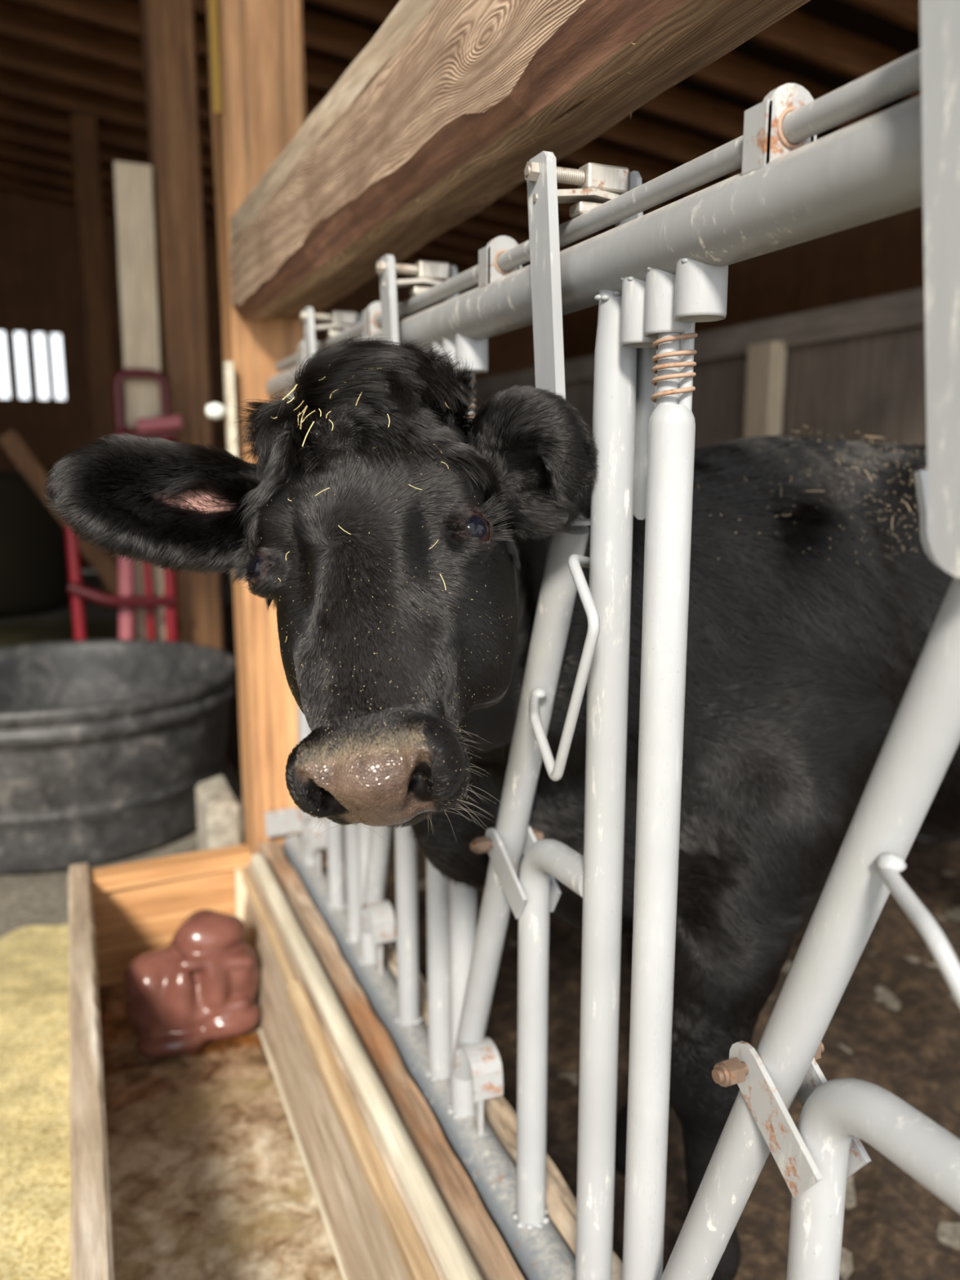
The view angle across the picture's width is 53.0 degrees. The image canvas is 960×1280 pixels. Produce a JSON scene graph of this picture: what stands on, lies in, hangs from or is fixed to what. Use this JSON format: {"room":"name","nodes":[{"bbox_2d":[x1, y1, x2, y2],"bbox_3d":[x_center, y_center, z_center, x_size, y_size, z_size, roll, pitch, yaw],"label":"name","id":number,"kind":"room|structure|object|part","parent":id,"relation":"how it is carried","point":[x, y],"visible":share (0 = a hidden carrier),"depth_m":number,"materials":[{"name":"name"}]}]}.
{"room":"cattle barn","nodes":[
{"label":"cattle barn","id":0,"kind":"room"},
{"bbox_2d":[0,186,534,570],"bbox_3d":[-5.844,-3.328,10.816,16.000,5.200,0.050,-4,11,-23],"label":"wall","id":1,"kind":"structure","parent":0,"point":[41,292],"depth_m":11.19,"materials":[{"name":"brown wood"}]},
{"bbox_2d":[4,0,920,197],"bbox_3d":[-1.458,-4.058,5.371,10.400,1.361,14.800,-4,11,-23],"label":"ceiling","id":2,"kind":"structure","parent":0,"point":[845,15],"depth_m":6.27,"materials":[{"name":"brown wood"}]},
{"bbox_2d":[0,155,474,274],"bbox_3d":[-3.646,-4.853,10.477,10.226,1.505,0.083,-4,11,-23],"label":"rafter","id":3,"kind":"object","parent":2,"relation":"attached to","point":[7,165],"visible":0.13,"depth_m":10.12,"materials":[{"name":"brown wood"}]},
{"bbox_2d":[0,172,478,290],"bbox_3d":[-3.884,-4.954,11.030,10.225,1.505,0.082,-4,11,-23],"label":"rafter","id":4,"kind":"object","parent":2,"relation":"attached to","point":[10,181],"visible":0.07,"depth_m":10.63,"materials":[{"name":"brown wood"}]},
{"bbox_2d":[0,137,528,267],"bbox_3d":[-3.409,-4.755,9.923,10.226,1.503,0.081,-4,11,-23],"label":"rafter","id":5,"kind":"object","parent":2,"relation":"attached to","point":[11,148],"visible":0.16,"depth_m":9.70,"materials":[{"name":"brown wood"}]},
{"bbox_2d":[0,116,530,264],"bbox_3d":[-3.169,-4.655,9.371,10.230,1.505,0.080,-4,11,-23],"label":"rafter","id":6,"kind":"object","parent":2,"relation":"attached to","point":[10,129],"visible":0.16,"depth_m":9.17,"materials":[{"name":"brown wood"}]},
{"bbox_2d":[0,93,582,251],"bbox_3d":[-2.933,-4.553,8.818,10.230,1.507,0.083,-4,11,-23],"label":"rafter","id":7,"kind":"object","parent":2,"relation":"attached to","point":[13,108],"visible":0.17,"depth_m":8.64,"materials":[{"name":"brown wood"}]},
{"bbox_2d":[0,66,611,241],"bbox_3d":[-2.693,-4.455,8.266,10.226,1.504,0.082,-4,11,-23],"label":"rafter","id":8,"kind":"object","parent":2,"relation":"attached to","point":[13,82],"visible":0.18,"depth_m":8.02,"materials":[{"name":"brown wood"}]},
{"bbox_2d":[0,34,645,228],"bbox_3d":[-2.455,-4.354,7.713,10.226,1.502,0.081,-4,11,-23],"label":"rafter","id":9,"kind":"object","parent":2,"relation":"attached to","point":[18,55],"visible":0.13,"depth_m":7.42,"materials":[{"name":"brown wood"}]},
{"bbox_2d":[0,0,683,213],"bbox_3d":[-2.219,-4.256,7.160,10.229,1.505,0.082,-4,11,-23],"label":"rafter","id":10,"kind":"object","parent":2,"relation":"attached to","point":[20,22],"visible":0.13,"depth_m":6.87,"materials":[{"name":"brown wood"}]},
{"bbox_2d":[10,0,722,196],"bbox_3d":[-1.981,-4.155,6.607,10.227,1.507,0.083,-4,11,-23],"label":"rafter","id":11,"kind":"object","parent":2,"relation":"attached to","point":[124,16],"visible":0.24,"depth_m":6.89,"materials":[{"name":"brown wood"}]},
{"bbox_2d":[192,0,742,177],"bbox_3d":[-1.742,-4.055,6.055,10.225,1.507,0.082,-4,11,-23],"label":"rafter","id":12,"kind":"object","parent":2,"relation":"attached to","point":[323,33],"visible":0.26,"depth_m":7.26,"materials":[{"name":"brown wood"}]},
{"bbox_2d":[306,0,822,140],"bbox_3d":[-1.504,-3.954,5.501,10.224,1.505,0.082,-4,11,-23],"label":"rafter","id":13,"kind":"object","parent":2,"relation":"attached to","point":[678,104],"visible":0.2,"depth_m":6.76,"materials":[{"name":"brown wood"}]},
{"bbox_2d":[688,51,885,130],"bbox_3d":[-1.268,-3.854,4.948,10.227,1.504,0.081,-4,11,-23],"label":"rafter","id":14,"kind":"object","parent":2,"relation":"attached to","point":[734,73],"visible":0.23,"depth_m":6.25,"materials":[{"name":"brown wood"}]},
{"bbox_2d":[750,10,921,99],"bbox_3d":[-1.028,-3.754,4.396,10.227,1.508,0.082,-4,11,-23],"label":"rafter","id":15,"kind":"object","parent":2,"relation":"attached to","point":[797,34],"visible":0.44,"depth_m":5.74,"materials":[{"name":"brown wood"}]},
{"bbox_2d":[844,0,920,32],"bbox_3d":[-0.791,-3.653,3.844,10.224,1.502,0.082,-4,11,-23],"label":"rafter","id":16,"kind":"object","parent":2,"relation":"attached to","point":[906,13],"visible":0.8,"depth_m":5.17,"materials":[{"name":"brown wood"}]},
{"bbox_2d":[0,568,959,1279],"bbox_3d":[-1.311,1.147,0.747,26.000,0.001,30.000,-4,11,-23],"label":"floor","id":17,"kind":"structure","parent":0,"point":[39,899],"depth_m":2.94,"materials":[{"name":"concrete"}]},
{"bbox_2d":[0,923,71,1279],"bbox_3d":[-1.218,1.075,0.950,1.536,0.087,3.320,-4,11,-23],"label":"bedding","id":18,"kind":"object","parent":17,"relation":"on","point":[35,1163],"visible":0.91,"depth_m":1.84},
{"bbox_2d":[0,470,71,618],"bbox_3d":[-4.679,-0.866,8.432,2.013,1.261,2.033,-4,11,-23],"label":"barrel","id":19,"kind":"object","parent":17,"relation":"on","point":[34,578],"visible":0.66,"depth_m":8.01,"materials":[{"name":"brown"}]},
{"bbox_2d":[0,619,136,647],"bbox_3d":[-3.810,0.131,5.778,3.800,0.227,3.800,-4,11,-23],"label":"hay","id":20,"kind":"object","parent":17,"relation":"on","point":[20,633],"visible":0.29,"depth_m":6.71},
{"bbox_2d":[0,429,135,622],"bbox_3d":[-2.195,-0.494,5.478,0.896,1.372,0.044,-4,11,-23],"label":"plank","id":21,"kind":"object","parent":20,"relation":"on","point":[11,442],"visible":0.41,"depth_m":5.29,"materials":[{"name":"brown wood"}]},
{"bbox_2d":[69,113,118,608],"bbox_3d":[-3.283,-2.308,8.323,0.208,4.082,0.205,-4,11,-23],"label":"timber post","id":22,"kind":"object","parent":17,"relation":"on","point":[84,134],"visible":0.61,"depth_m":8.09,"materials":[{"name":"brown wood"}]},
{"bbox_2d":[0,639,237,874],"bbox_3d":[-1.481,0.373,3.425,1.224,0.547,1.224,-4,11,-23],"label":"tub","id":23,"kind":"object","parent":17,"relation":"on","point":[105,745],"visible":0.95,"depth_m":3.06,"materials":[{"name":"grey metal"}]},
{"bbox_2d":[63,368,181,641],"bbox_3d":[-1.482,-0.299,4.049,0.495,1.648,0.166,-7,12,-33],"label":"hand truck","id":24,"kind":"object","parent":17,"relation":"on","point":[164,426],"visible":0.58,"depth_m":4.00,"materials":[{"name":"red metal"}]},
{"bbox_3d":[-1.568,-0.167,4.035,0.278,1.355,0.097,-4,11,-23],"label":"rail","id":25,"kind":"part","parent":24,"relation":"part of","materials":[{"name":"red metal"}]},
{"bbox_3d":[-1.503,-0.005,4.092,0.064,1.022,0.186,1,10,5],"label":"rail","id":26,"kind":"part","parent":24,"relation":"part of","materials":[{"name":"red metal"}]},
{"bbox_3d":[-1.405,-0.968,3.999,0.222,0.313,0.060,-4,11,-23],"label":"handle","id":27,"kind":"part","parent":24,"relation":"part of","materials":[{"name":"red metal"}]},
{"bbox_3d":[-1.424,-0.152,4.144,0.035,1.285,0.067,-2,11,-13],"label":"rail","id":28,"kind":"part","parent":24,"relation":"part of","materials":[{"name":"red metal"}]},
{"bbox_3d":[-1.332,-0.215,4.128,0.052,1.416,0.110,2,10,10],"label":"rail","id":29,"kind":"part","parent":24,"relation":"part of","materials":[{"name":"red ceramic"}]},
{"bbox_2d":[114,160,165,640],"bbox_3d":[-1.431,-0.727,4.131,0.180,2.460,0.035,-4,11,-23],"label":"leaning board","id":30,"kind":"object","parent":17,"relation":"on","point":[133,183],"visible":0.41,"depth_m":4.00,"materials":[{"name":"beige wood"}]},
{"bbox_2d":[140,0,227,735],"bbox_3d":[-1.300,-1.560,4.180,0.196,4.083,0.207,-4,11,-23],"label":"timber post","id":31,"kind":"object","parent":17,"relation":"on","point":[167,25],"visible":0.57,"depth_m":4.07,"materials":[{"name":"brown wood"}]},
{"bbox_2d":[195,776,241,851],"bbox_3d":[-0.765,0.592,2.811,0.106,0.333,0.270,-4,11,-23],"label":"concrete block","id":32,"kind":"object","parent":17,"relation":"on","point":[218,806],"visible":0.51,"depth_m":2.69,"materials":[{"name":"beige concrete"}]},
{"bbox_2d":[205,0,305,862],"bbox_3d":[-0.553,-1.238,2.407,0.204,4.083,0.204,-4,11,-23],"label":"timber post","id":33,"kind":"object","parent":17,"relation":"on","point":[261,42],"visible":0.32,"depth_m":2.39,"materials":[{"name":"brown wood"}]},
{"bbox_2d":[208,0,222,114],"bbox_3d":[-0.620,-2.193,2.099,0.018,1.930,0.006,-4,11,-23],"label":"strap","id":34,"kind":"object","parent":33,"relation":"hanging from","point":[212,4],"visible":1,"depth_m":2.25,"materials":[{"name":"brown wood"}]},
{"bbox_2d":[205,360,238,457],"bbox_3d":[-0.636,-0.528,2.359,0.071,0.300,0.046,-4,11,-23],"label":"wall fitting","id":35,"kind":"object","parent":33,"relation":"attached to","point":[215,411],"visible":0.86,"depth_m":2.34,"materials":[{"name":"white plastic"}]},
{"bbox_3d":[-0.645,-0.559,2.347,0.046,0.042,0.040,-8,13,-39],"label":"knob","id":36,"kind":"part","parent":35,"relation":"part of","materials":[{"name":"white plastic"}]},
{"bbox_2d":[229,0,810,321],"bbox_3d":[0.148,-0.632,0.832,0.199,0.251,3.400,-4,11,-23],"label":"timber beam","id":37,"kind":"structure","parent":33,"relation":"attached to","point":[443,113],"depth_m":1.18,"materials":[{"name":"brown wood"}]},
{"bbox_2d":[264,0,959,1279],"bbox_3d":[0.042,0.159,1.225,0.145,1.349,2.836,-4,11,-23],"label":"fence","id":38,"kind":"object","parent":33,"relation":"attached to","point":[658,273],"visible":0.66,"depth_m":0.92,"materials":[{"name":"grey metal"}]},
{"bbox_3d":[-0.508,0.489,2.604,0.145,0.070,0.016,-4,11,-23],"label":"plate","id":39,"kind":"part","parent":38,"relation":"part of","materials":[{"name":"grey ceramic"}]},
{"bbox_3d":[-0.425,-0.001,2.322,0.042,1.206,0.042,-4,11,-23],"label":"post","id":40,"kind":"part","parent":38,"relation":"part of","materials":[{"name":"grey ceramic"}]},
{"bbox_3d":[-0.324,-0.461,1.871,0.010,0.360,0.083,-4,11,-23],"label":"release lever","id":41,"kind":"part","parent":38,"relation":"part of","materials":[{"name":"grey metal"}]},
{"bbox_3d":[-0.260,0.073,1.940,0.054,1.195,0.054,-4,11,-23],"label":"fixed post","id":42,"kind":"part","parent":38,"relation":"part of","materials":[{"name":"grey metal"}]},
{"bbox_3d":[-0.238,-0.579,1.901,0.006,0.123,0.058,-4,11,-23],"label":"plate","id":43,"kind":"part","parent":38,"relation":"part of","materials":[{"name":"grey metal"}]},
{"bbox_3d":[-0.221,0.152,1.861,0.054,1.068,0.054,-4,11,-23],"label":"spring post","id":44,"kind":"part","parent":38,"relation":"part of","materials":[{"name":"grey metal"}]},
{"bbox_3d":[-0.128,-0.378,1.415,0.010,0.360,0.083,-4,11,-23],"label":"release lever","id":45,"kind":"part","parent":38,"relation":"part of","materials":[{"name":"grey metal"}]},
{"bbox_3d":[0.047,0.790,1.333,0.068,0.068,2.820,-4,11,-23],"label":"rail","id":46,"kind":"part","parent":38,"relation":"part of","materials":[{"name":"grey metal"}]},
{"bbox_3d":[-0.065,0.156,1.485,0.054,1.195,0.054,-4,11,-23],"label":"fixed post","id":47,"kind":"part","parent":38,"relation":"part of","materials":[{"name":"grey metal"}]},
{"bbox_3d":[-0.042,-0.496,1.445,0.006,0.123,0.058,-4,11,-23],"label":"plate","id":48,"kind":"part","parent":38,"relation":"part of","materials":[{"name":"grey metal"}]},
{"bbox_3d":[-0.026,0.235,1.406,0.054,1.068,0.054,-4,11,-23],"label":"spring post","id":49,"kind":"part","parent":38,"relation":"part of","materials":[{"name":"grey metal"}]},
{"bbox_3d":[0.032,0.295,1.218,0.005,0.090,0.117,-4,11,-23],"label":"pivot plate","id":50,"kind":"part","parent":38,"relation":"part of","materials":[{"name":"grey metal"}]},
{"bbox_3d":[0.075,0.292,1.236,0.005,0.090,0.117,-4,11,-23],"label":"pivot plate","id":51,"kind":"part","parent":38,"relation":"part of","materials":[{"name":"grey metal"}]},
{"bbox_3d":[0.068,-0.296,0.960,0.010,0.360,0.083,-4,11,-23],"label":"release lever","id":52,"kind":"part","parent":38,"relation":"part of","materials":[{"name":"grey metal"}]},
{"bbox_3d":[0.091,0.024,1.017,0.060,0.238,0.211,-4,11,-23],"label":"wire handle","id":53,"kind":"part","parent":38,"relation":"part of","materials":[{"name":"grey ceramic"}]},
{"bbox_3d":[0.047,-0.396,1.118,0.062,0.062,2.820,-4,11,-23],"label":"rail","id":54,"kind":"part","parent":38,"relation":"part of","materials":[{"name":"white metal"}]},
{"bbox_3d":[0.051,-0.443,1.101,0.022,0.022,2.800,-4,11,-23],"label":"lock rod","id":55,"kind":"part","parent":38,"relation":"part of","materials":[{"name":"white metal"}]},
{"bbox_3d":[0.133,0.238,1.029,0.054,1.195,0.054,-4,11,-23],"label":"fixed post","id":56,"kind":"part","parent":38,"relation":"part of","materials":[{"name":"white metal"}]},
{"bbox_3d":[0.154,-0.414,0.989,0.006,0.123,0.058,-4,11,-23],"label":"plate","id":57,"kind":"part","parent":38,"relation":"part of","materials":[{"name":"white metal"}]},
{"bbox_3d":[0.163,-0.225,0.940,0.007,0.213,0.038,-4,11,-23],"label":"stop plate","id":58,"kind":"part","parent":38,"relation":"part of","materials":[{"name":"white metal"}]},
{"bbox_3d":[0.172,0.317,0.950,0.054,1.068,0.054,-4,11,-23],"label":"spring post","id":59,"kind":"part","parent":38,"relation":"part of","materials":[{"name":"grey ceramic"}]},
{"bbox_3d":[0.231,0.378,0.757,0.005,0.089,0.107,-4,11,-23],"label":"pivot plate","id":60,"kind":"part","parent":38,"relation":"part of","materials":[{"name":"white metal"}]},
{"bbox_3d":[0.274,0.375,0.775,0.005,0.089,0.107,-4,11,-23],"label":"pivot plate","id":61,"kind":"part","parent":38,"relation":"part of","materials":[{"name":"white metal"}]},
{"bbox_3d":[0.297,0.111,0.538,0.060,0.238,0.211,-4,11,-23],"label":"wire handle","id":62,"kind":"part","parent":38,"relation":"part of","materials":[{"name":"white metal"}]},
{"bbox_3d":[0.259,-0.215,0.515,0.010,0.360,0.085,-4,11,-23],"label":"release lever","id":63,"kind":"part","parent":38,"relation":"part of","materials":[{"name":"white metal"}]},
{"bbox_2d":[67,844,483,1279],"bbox_3d":[-0.262,0.898,1.218,0.465,0.306,2.720,-4,11,-23],"label":"trough","id":64,"kind":"object","parent":17,"relation":"on","point":[277,1149],"visible":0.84,"depth_m":1.71,"materials":[{"name":"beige wood"}]},
{"bbox_2d":[124,910,260,1056],"bbox_3d":[-0.640,0.741,2.145,0.297,0.266,0.229,-4,11,-23],"label":"molasses lick","id":65,"kind":"object","parent":64,"relation":"on","point":[186,993],"visible":1,"depth_m":2.08,"materials":[{"name":"brown food"}]},
{"bbox_2d":[258,840,524,1279],"bbox_3d":[-0.028,0.892,1.341,0.054,0.267,2.760,-4,11,-23],"label":"board","id":66,"kind":"object","parent":17,"relation":"on","point":[487,1249],"visible":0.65,"depth_m":1.53,"materials":[{"name":"brown wood"}]},
{"bbox_2d":[320,847,622,1279],"bbox_3d":[0.092,0.887,1.403,0.056,0.256,2.780,-4,11,-23],"label":"board","id":67,"kind":"object","parent":17,"relation":"on","point":[560,1202],"visible":0.19,"depth_m":1.45,"materials":[{"name":"beige wood"}]},
{"bbox_2d":[221,602,959,1279],"bbox_3d":[0.872,0.441,4.593,3.930,0.059,10.500,-4,11,-23],"label":"floor","id":68,"kind":"structure","parent":0,"point":[890,1233],"depth_m":2.06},
{"bbox_2d":[40,330,959,1279],"bbox_3d":[0.574,0.319,1.558,2.244,1.358,0.678,-6,12,-31],"label":"cow","id":69,"kind":"object","parent":68,"relation":"on","point":[801,666],"visible":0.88,"depth_m":1.15},
{"bbox_2d":[282,384,297,399],"bbox_3d":[-0.175,-0.229,0.889,0.016,0.015,0.003,-8,13,-38],"label":"stalk","id":70,"kind":"object","parent":69,"relation":"on","point":[296,384],"visible":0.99,"depth_m":0.89,"materials":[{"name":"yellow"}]},
{"bbox_2d":[299,405,307,429],"bbox_3d":[-0.159,-0.201,0.867,0.008,0.021,0.003,-3,11,-19],"label":"stalk","id":71,"kind":"object","parent":69,"relation":"on","point":[307,406],"visible":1,"depth_m":0.87,"materials":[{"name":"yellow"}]},
{"bbox_2d":[302,421,314,446],"bbox_3d":[-0.152,-0.182,0.851,0.012,0.022,0.002,-4,11,-21],"label":"stalk","id":72,"kind":"object","parent":69,"relation":"on","point":[313,421],"visible":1,"depth_m":0.85,"materials":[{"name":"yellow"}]},
{"bbox_2d":[273,420,509,826],"bbox_3d":[-0.096,-0.044,0.867,0.248,0.387,0.300,1,10,6],"label":"hay chaff","id":73,"kind":"object","parent":69,"relation":"on","point":[399,420],"visible":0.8,"depth_m":0.80,"materials":[{"name":"brown"}]},
{"bbox_2d":[694,430,926,563],"bbox_3d":[0.604,-0.220,1.406,0.883,0.180,0.248,-4,11,-23],"label":"hay chaff","id":74,"kind":"object","parent":69,"relation":"on","point":[793,430],"visible":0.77,"depth_m":1.35,"materials":[{"name":"beige"}]},
{"bbox_2d":[743,341,786,439],"bbox_3d":[1.287,-0.447,4.468,0.082,1.792,0.171,-4,11,-23],"label":"post","id":75,"kind":"object","parent":68,"relation":"on","point":[766,365],"visible":0.26,"depth_m":4.29,"materials":[{"name":"beige wood"}]},
{"bbox_2d":[473,324,926,449],"bbox_3d":[1.230,-0.514,4.812,0.030,1.800,10.330,-4,11,-23],"label":"wall","id":76,"kind":"structure","parent":0,"point":[873,384],"depth_m":4.05,"materials":[{"name":"brown wood"}]},
{"bbox_2d":[473,286,924,398],"bbox_3d":[1.220,-1.421,4.572,0.057,0.136,10.202,-4,11,-23],"label":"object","id":77,"kind":"structure","parent":76,"relation":"attached to","point":[904,308],"depth_m":4.16,"materials":[{"name":"brown wood"}]},
{"bbox_2d":[562,206,924,361],"bbox_3d":[3.621,-2.201,7.395,0.050,4.200,13.900,-4,11,-23],"label":"wall","id":78,"kind":"structure","parent":0,"point":[885,255],"depth_m":8.57,"materials":[{"name":"brown wood"}]}
]}

